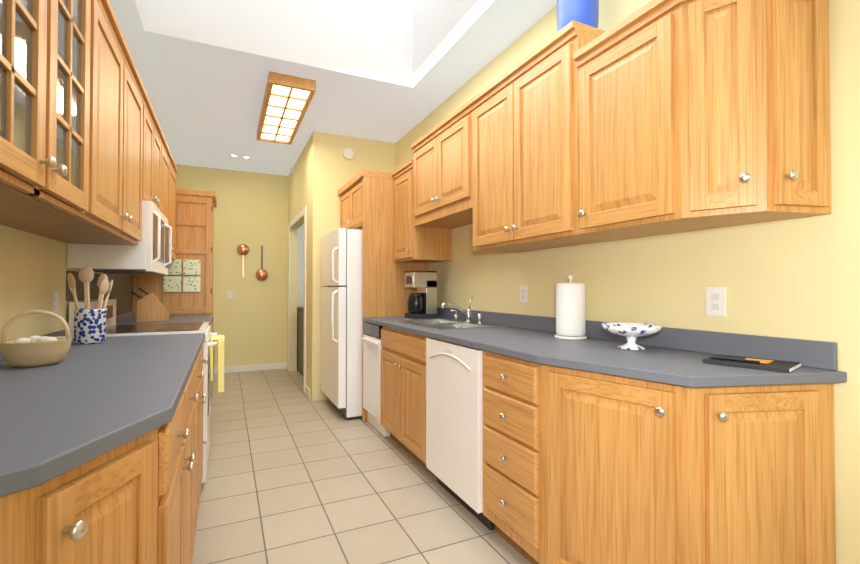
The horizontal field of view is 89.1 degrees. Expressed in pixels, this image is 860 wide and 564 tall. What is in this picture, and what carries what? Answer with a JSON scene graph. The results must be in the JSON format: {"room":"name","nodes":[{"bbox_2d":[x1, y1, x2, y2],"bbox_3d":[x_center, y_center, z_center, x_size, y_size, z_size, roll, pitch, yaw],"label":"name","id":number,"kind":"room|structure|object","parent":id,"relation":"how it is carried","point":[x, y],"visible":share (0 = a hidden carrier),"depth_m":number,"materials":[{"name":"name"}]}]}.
{"room":"kitchen","nodes":[
{"label":"kitchen","id":0,"kind":"room"},
{"bbox_2d":[0,224,132,339],"bbox_3d":[-2.264,-0.205,2.921,0.100,2.900,6.720,0,-1,-25],"label":"wall","id":1,"kind":"structure","parent":0,"point":[33,267],"depth_m":1.90,"materials":[{"name":"paint"}]},
{"bbox_2d":[51,292,57,314],"bbox_3d":[-1.847,0.105,2.151,0.008,0.115,0.075,0,-1,-25],"label":"electrical outlet","id":2,"kind":"object","parent":1,"relation":"attached to","point":[54,307],"visible":0.85,"depth_m":2.14,"materials":[{"name":"white plastic"}]},
{"bbox_2d":[0,0,147,245],"bbox_3d":[-1.529,-0.637,1.878,0.336,0.845,1.115,0,-1,-25],"label":"upper cabinet","id":3,"kind":"object","parent":1,"relation":"attached to","point":[86,156],"depth_m":1.40,"materials":[{"name":"brown wood"}]},
{"bbox_2d":[66,270,132,315],"bbox_3d":[-2.302,0.033,3.120,0.003,0.447,1.796,0,-1,-25],"label":"wall panel","id":4,"kind":"object","parent":1,"relation":"attached to","point":[121,291],"visible":0.36,"depth_m":3.33,"materials":[{"name":"brown"}]},
{"bbox_2d":[148,100,163,213],"bbox_3d":[-1.928,-0.752,2.732,0.336,0.590,0.768,0,-1,-25],"label":"upper cabinet","id":5,"kind":"object","parent":1,"relation":"attached to","point":[155,137],"depth_m":2.88,"materials":[{"name":"brown wood"}]},
{"bbox_2d":[67,200,171,274],"bbox_3d":[-1.888,-0.256,2.744,0.424,0.398,0.758,0,-1,-25],"label":"microwave","id":6,"kind":"object","parent":5,"relation":"attached to","point":[148,254],"visible":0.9,"depth_m":2.46,"materials":[{"name":"white"}]},
{"bbox_2d":[164,140,175,261],"bbox_3d":[-2.310,-0.613,3.548,0.336,0.845,1.036,0,-1,-25],"label":"upper cabinet","id":7,"kind":"object","parent":1,"relation":"attached to","point":[169,164],"depth_m":3.66,"materials":[{"name":"brown wood"}]},
{"bbox_2d":[175,164,287,366],"bbox_3d":[-1.886,-0.150,6.751,3.810,2.900,0.100,0,-1,-25],"label":"wall","id":8,"kind":"structure","parent":0,"point":[251,210],"depth_m":6.35,"materials":[{"name":"paint"}]},
{"bbox_2d":[227,290,232,297],"bbox_3d":[-2.854,0.177,6.230,0.075,0.115,0.016,0,-1,-25],"label":"light switch","id":9,"kind":"object","parent":8,"relation":"attached to","point":[229,293],"visible":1,"depth_m":6.23,"materials":[{"name":"white plastic"}]},
{"bbox_2d":[237,244,248,276],"bbox_3d":[-2.693,-0.308,6.295,0.164,0.482,0.035,0,-1,-25],"label":"copper pan","id":10,"kind":"object","parent":8,"relation":"hanging from","point":[242,249],"visible":1,"depth_m":6.29,"materials":[{"name":"brown metal"}]},
{"bbox_2d":[214,362,287,373],"bbox_3d":[-2.867,1.247,6.208,1.608,0.089,0.014,0,-1,-25],"label":"baseboard","id":11,"kind":"structure","parent":8,"relation":"attached to","point":[244,368],"depth_m":6.35,"materials":[{"name":"white wood"}]},
{"bbox_2d":[256,246,267,280],"bbox_3d":[-2.461,-0.277,6.400,0.172,0.516,0.040,0,-1,-25],"label":"copper pan","id":12,"kind":"object","parent":8,"relation":"hanging from","point":[261,274],"visible":1,"depth_m":6.39,"materials":[{"name":"brown metal"}]},
{"bbox_2d":[288,141,307,386],"bbox_3d":[-1.690,-0.165,5.728,0.100,2.900,1.920,0,-1,-25],"label":"wall","id":13,"kind":"structure","parent":0,"point":[297,182],"depth_m":6.34,"materials":[{"name":"paint"}]},
{"bbox_2d":[288,206,306,392],"bbox_3d":[-1.710,0.207,5.746,0.119,2.154,1.510,0,-1,-25],"label":"door frame","id":14,"kind":"structure","parent":13,"relation":"attached to","point":[298,217],"depth_m":5.09,"materials":[{"name":"white wood"}]},
{"bbox_2d":[305,385,309,398],"bbox_3d":[-1.368,1.228,4.888,0.011,0.089,0.279,0,-1,-25],"label":"baseboard","id":15,"kind":"structure","parent":13,"relation":"attached to","point":[307,390],"depth_m":4.87,"materials":[{"name":"white wood"}]},
{"bbox_2d":[109,0,556,175],"bbox_3d":[-1.206,-2.007,2.028,6.600,0.680,9.280,0,-1,-25],"label":"ceiling","id":16,"kind":"structure","parent":0,"point":[392,71],"depth_m":3.48,"materials":[{"name":"grey paint"}]},
{"bbox_2d":[230,154,249,157],"bbox_3d":[-2.425,-1.610,5.581,0.235,0.013,0.090,0,-1,-25],"label":"recessed light","id":17,"kind":"object","parent":16,"relation":"in","point":[236,155],"visible":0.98,"depth_m":5.58,"materials":[{"name":"white"}]},
{"bbox_2d":[257,71,315,144],"bbox_3d":[-1.409,-1.594,4.157,0.360,0.084,1.480,0,-1,-25],"label":"ceiling light fixture","id":18,"kind":"object","parent":16,"relation":"attached to","point":[287,99],"visible":1,"depth_m":3.90,"materials":[{"name":"brown wood"}]},
{"bbox_2d":[308,131,395,400],"bbox_3d":[-0.876,-0.176,4.955,0.920,2.900,0.150,0,-1,-25],"label":"wall","id":19,"kind":"structure","parent":0,"point":[328,170],"depth_m":4.78,"materials":[{"name":"paint"}]},
{"bbox_2d":[343,148,353,158],"bbox_3d":[-0.909,-1.427,4.855,0.120,0.120,0.035,0,-1,-25],"label":"smoke detector","id":20,"kind":"object","parent":19,"relation":"attached to","point":[348,153],"visible":1,"depth_m":4.84,"materials":[{"name":"white plastic"}]},
{"bbox_2d":[192,369,530,563],"bbox_3d":[-1.251,1.232,1.961,6.900,0.001,9.680,0,-1,-25],"label":"floor","id":21,"kind":"structure","parent":0,"point":[295,474],"depth_m":2.54,"materials":[{"name":"tile"}]},
{"bbox_2d":[0,407,179,563],"bbox_3d":[-0.772,0.760,0.605,0.646,0.902,0.635,0,-1,-25],"label":"base cabinet","id":22,"kind":"object","parent":21,"relation":"on","point":[135,501],"depth_m":0.80,"materials":[{"name":"brown wood"}]},
{"bbox_2d":[69,299,216,482],"bbox_3d":[-1.752,0.678,2.794,0.704,1.128,0.756,0,-1,-25],"label":"range","id":23,"kind":"object","parent":21,"relation":"on","point":[113,329],"visible":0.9,"depth_m":2.63,"materials":[{"name":"white metal"}]},
{"bbox_2d":[210,335,224,391],"bbox_3d":[-1.377,0.522,2.831,0.080,0.334,0.260,0,-1,-25],"label":"hanging towel","id":24,"kind":"object","parent":23,"relation":"hanging from","point":[221,345],"visible":1,"depth_m":2.72,"materials":[{"name":"yellow fabric"}]},
{"bbox_2d":[133,188,216,405],"bbox_3d":[-2.514,0.195,4.363,0.666,2.138,0.625,0,-1,-25],"label":"tall cabinet","id":25,"kind":"object","parent":21,"relation":"on","point":[184,287],"visible":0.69,"depth_m":4.15,"materials":[{"name":"brown wood"}]},
{"bbox_2d":[176,355,199,563],"bbox_3d":[-1.079,0.769,1.263,0.646,0.902,0.926,0,-1,-25],"label":"base cabinet","id":26,"kind":"object","parent":21,"relation":"on","point":[189,403],"depth_m":1.57,"materials":[{"name":"brown wood"}]},
{"bbox_2d":[196,345,207,523],"bbox_3d":[-1.424,0.780,1.999,0.646,0.902,0.950,0,-1,-25],"label":"base cabinet","id":27,"kind":"object","parent":21,"relation":"on","point":[202,397],"depth_m":2.35,"materials":[{"name":"brown wood"}]},
{"bbox_2d":[211,323,214,402],"bbox_3d":[-2.169,0.802,3.593,0.646,0.902,1.037,0,-1,-25],"label":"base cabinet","id":28,"kind":"object","parent":21,"relation":"on","point":[213,331],"depth_m":4.10,"materials":[{"name":"brown wood"}]},
{"bbox_2d":[0,312,212,496],"bbox_3d":[-1.492,0.287,2.161,0.654,0.084,4.218,0,-1,-25],"label":"countertop","id":29,"kind":"structure","parent":28,"relation":"on","point":[78,405],"depth_m":1.04,"materials":[{"name":"grey laminate"}]},
{"bbox_2d":[0,310,72,367],"bbox_3d":[-1.357,0.190,1.506,0.194,0.189,0.194,0,-1,-25],"label":"basket","id":30,"kind":"object","parent":29,"relation":"on","point":[34,351],"visible":1,"depth_m":1.46,"materials":[{"name":"wicker"}]},
{"bbox_2d":[67,266,112,343],"bbox_3d":[-1.636,0.110,2.102,0.171,0.366,0.192,0,-1,-25],"label":"utensil crock","id":31,"kind":"object","parent":29,"relation":"on","point":[89,325],"visible":1,"depth_m":2.06,"materials":[{"name":"blue ceramic"}]},
{"bbox_2d":[131,287,168,321],"bbox_3d":[-2.228,0.177,3.480,0.257,0.271,0.100,1,-1,-33],"label":"knife block","id":32,"kind":"object","parent":29,"relation":"on","point":[150,307],"visible":1,"depth_m":3.44,"materials":[{"name":"brown wood"}]},
{"bbox_2d":[297,307,303,375],"bbox_3d":[-1.387,0.823,5.977,0.650,0.928,1.420,0,-1,-25],"label":"dryer","id":33,"kind":"object","parent":21,"relation":"on","point":[300,328],"depth_m":6.14,"materials":[{"name":"grey"}]},
{"bbox_2d":[321,228,362,419],"bbox_3d":[-0.643,0.391,4.465,0.888,1.748,0.810,0,-1,-25],"label":"refrigerator","id":34,"kind":"object","parent":21,"relation":"on","point":[341,319],"visible":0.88,"depth_m":4.00,"materials":[{"name":"white metal"}]},
{"bbox_2d":[362,322,389,436],"bbox_3d":[-0.238,0.806,3.843,0.635,0.900,0.459,0,-1,-25],"label":"trash compactor","id":35,"kind":"object","parent":21,"relation":"on","point":[371,339],"visible":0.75,"depth_m":3.68,"materials":[{"name":"white metal"}]},
{"bbox_2d":[338,169,428,421],"bbox_3d":[-0.516,0.127,4.507,0.676,2.278,0.951,0,-1,-25],"label":"cabinet","id":36,"kind":"object","parent":21,"relation":"on","point":[367,202],"visible":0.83,"depth_m":4.03,"materials":[{"name":"brown wood"}]},
{"bbox_2d":[426,338,494,530],"bbox_3d":[0.380,0.787,2.538,0.622,0.900,0.610,0,-1,-25],"label":"dishwasher","id":37,"kind":"object","parent":21,"relation":"on","point":[454,418],"visible":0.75,"depth_m":2.33,"materials":[{"name":"white metal"}]},
{"bbox_2d":[483,350,531,563],"bbox_3d":[0.627,0.781,2.077,0.656,0.902,0.428,0,-1,-25],"label":"base cabinet","id":38,"kind":"object","parent":21,"relation":"on","point":[507,499],"depth_m":1.92,"materials":[{"name":"brown wood"}]},
{"bbox_2d":[363,307,846,387],"bbox_3d":[0.355,0.274,2.657,0.664,0.124,3.129,0,-1,-25],"label":"countertop","id":39,"kind":"structure","parent":38,"relation":"on","point":[673,356],"depth_m":1.71,"materials":[{"name":"grey laminate"}]},
{"bbox_2d":[405,270,436,318],"bbox_3d":[-0.083,0.111,3.859,0.230,0.415,0.229,0,-1,-25],"label":"coffee maker","id":40,"kind":"object","parent":39,"relation":"on","point":[422,302],"visible":1,"depth_m":3.79,"materials":[{"name":"grey"}]},
{"bbox_2d":[396,319,491,329],"bbox_3d":[0.070,0.393,3.220,0.412,0.175,0.812,0,-1,-25],"label":"sink","id":41,"kind":"object","parent":39,"relation":"in","point":[439,324],"visible":0.33,"depth_m":3.25,"materials":[{"name":"silver metal"}]},
{"bbox_2d":[440,296,481,323],"bbox_3d":[0.195,0.210,3.324,0.280,0.202,0.392,0,-1,-25],"label":"faucet","id":42,"kind":"object","parent":39,"relation":"on","point":[467,312],"visible":0.98,"depth_m":3.33,"materials":[{"name":"silver metal"}]},
{"bbox_2d":[555,275,586,339],"bbox_3d":[0.744,0.128,2.313,0.164,0.336,0.164,0,-1,-25],"label":"paper towel holder","id":43,"kind":"object","parent":39,"relation":"on","point":[570,310],"visible":1,"depth_m":2.25,"materials":[{"name":"white paper"}]},
{"bbox_2d":[602,322,662,349],"bbox_3d":[0.879,0.238,1.906,0.244,0.104,0.244,0,-1,-25],"label":"dish","id":44,"kind":"object","parent":39,"relation":"on","point":[631,332],"visible":1,"depth_m":1.86,"materials":[{"name":"white ceramic"}]},
{"bbox_2d":[703,354,800,372],"bbox_3d":[1.104,0.272,1.502,0.170,0.024,0.241,1,-1,-40],"label":"notebook","id":45,"kind":"object","parent":39,"relation":"on","point":[761,364],"visible":1,"depth_m":1.46,"materials":[{"name":"black paper"}]},
{"bbox_2d":[528,361,835,563],"bbox_3d":[0.863,0.773,1.573,0.656,0.902,0.684,0,-1,-25],"label":"base cabinet","id":46,"kind":"object","parent":21,"relation":"on","point":[583,467],"depth_m":1.38,"materials":[{"name":"brown wood"}]},
{"bbox_2d":[396,0,859,563],"bbox_3d":[1.119,-0.218,1.942,0.100,2.900,7.200,0,-1,-25],"label":"wall","id":47,"kind":"structure","parent":0,"point":[796,278],"depth_m":1.68,"materials":[{"name":"paint"}]},
{"bbox_2d":[392,160,451,262],"bbox_3d":[-0.079,-0.588,3.939,0.376,0.805,0.464,0,-1,-25],"label":"upper cabinet","id":48,"kind":"object","parent":47,"relation":"attached to","point":[411,245],"depth_m":3.77,"materials":[{"name":"brown wood"}]},
{"bbox_2d":[411,104,467,231],"bbox_3d":[0.223,-0.794,3.296,0.376,0.650,0.958,0,-1,-25],"label":"upper cabinet","id":49,"kind":"object","parent":47,"relation":"attached to","point":[440,158],"depth_m":3.18,"materials":[{"name":"brown wood"}]},
{"bbox_2d":[520,285,526,302],"bbox_3d":[0.617,0.080,2.884,0.008,0.115,0.075,0,-1,-25],"label":"electrical outlet","id":50,"kind":"object","parent":47,"relation":"attached to","point":[523,293],"visible":1,"depth_m":2.88,"materials":[{"name":"white plastic"}]},
{"bbox_2d":[468,20,614,251],"bbox_3d":[0.620,-0.669,2.443,0.376,0.925,0.920,0,-1,-25],"label":"upper cabinet","id":51,"kind":"object","parent":47,"relation":"attached to","point":[522,126],"depth_m":2.25,"materials":[{"name":"brown wood"}]},
{"bbox_2d":[557,0,598,30],"bbox_3d":[0.736,-1.346,2.176,0.200,0.360,0.200,0,-1,-25],"label":"vase","id":52,"kind":"object","parent":51,"relation":"on","point":[586,12],"visible":0.35,"depth_m":2.09,"materials":[{"name":"blue"}]},
{"bbox_2d":[576,8,699,239],"bbox_3d":[0.914,-0.603,1.814,0.376,0.775,0.463,0,-1,-25],"label":"upper cabinet","id":53,"kind":"object","parent":47,"relation":"attached to","point":[614,73],"depth_m":1.75,"materials":[{"name":"brown wood"}]},
{"bbox_2d":[706,287,725,316],"bbox_3d":[1.146,0.079,1.751,0.008,0.115,0.075,0,-1,-25],"label":"electrical outlet","id":54,"kind":"object","parent":47,"relation":"attached to","point":[715,301],"visible":1,"depth_m":1.75,"materials":[{"name":"white plastic"}]},
{"bbox_2d":[648,0,831,229],"bbox_3d":[1.064,-0.607,1.493,0.376,0.775,0.356,0,-1,-25],"label":"upper cabinet","id":55,"kind":"object","parent":47,"relation":"attached to","point":[656,117],"depth_m":1.41,"materials":[{"name":"brown wood"}]}
]}

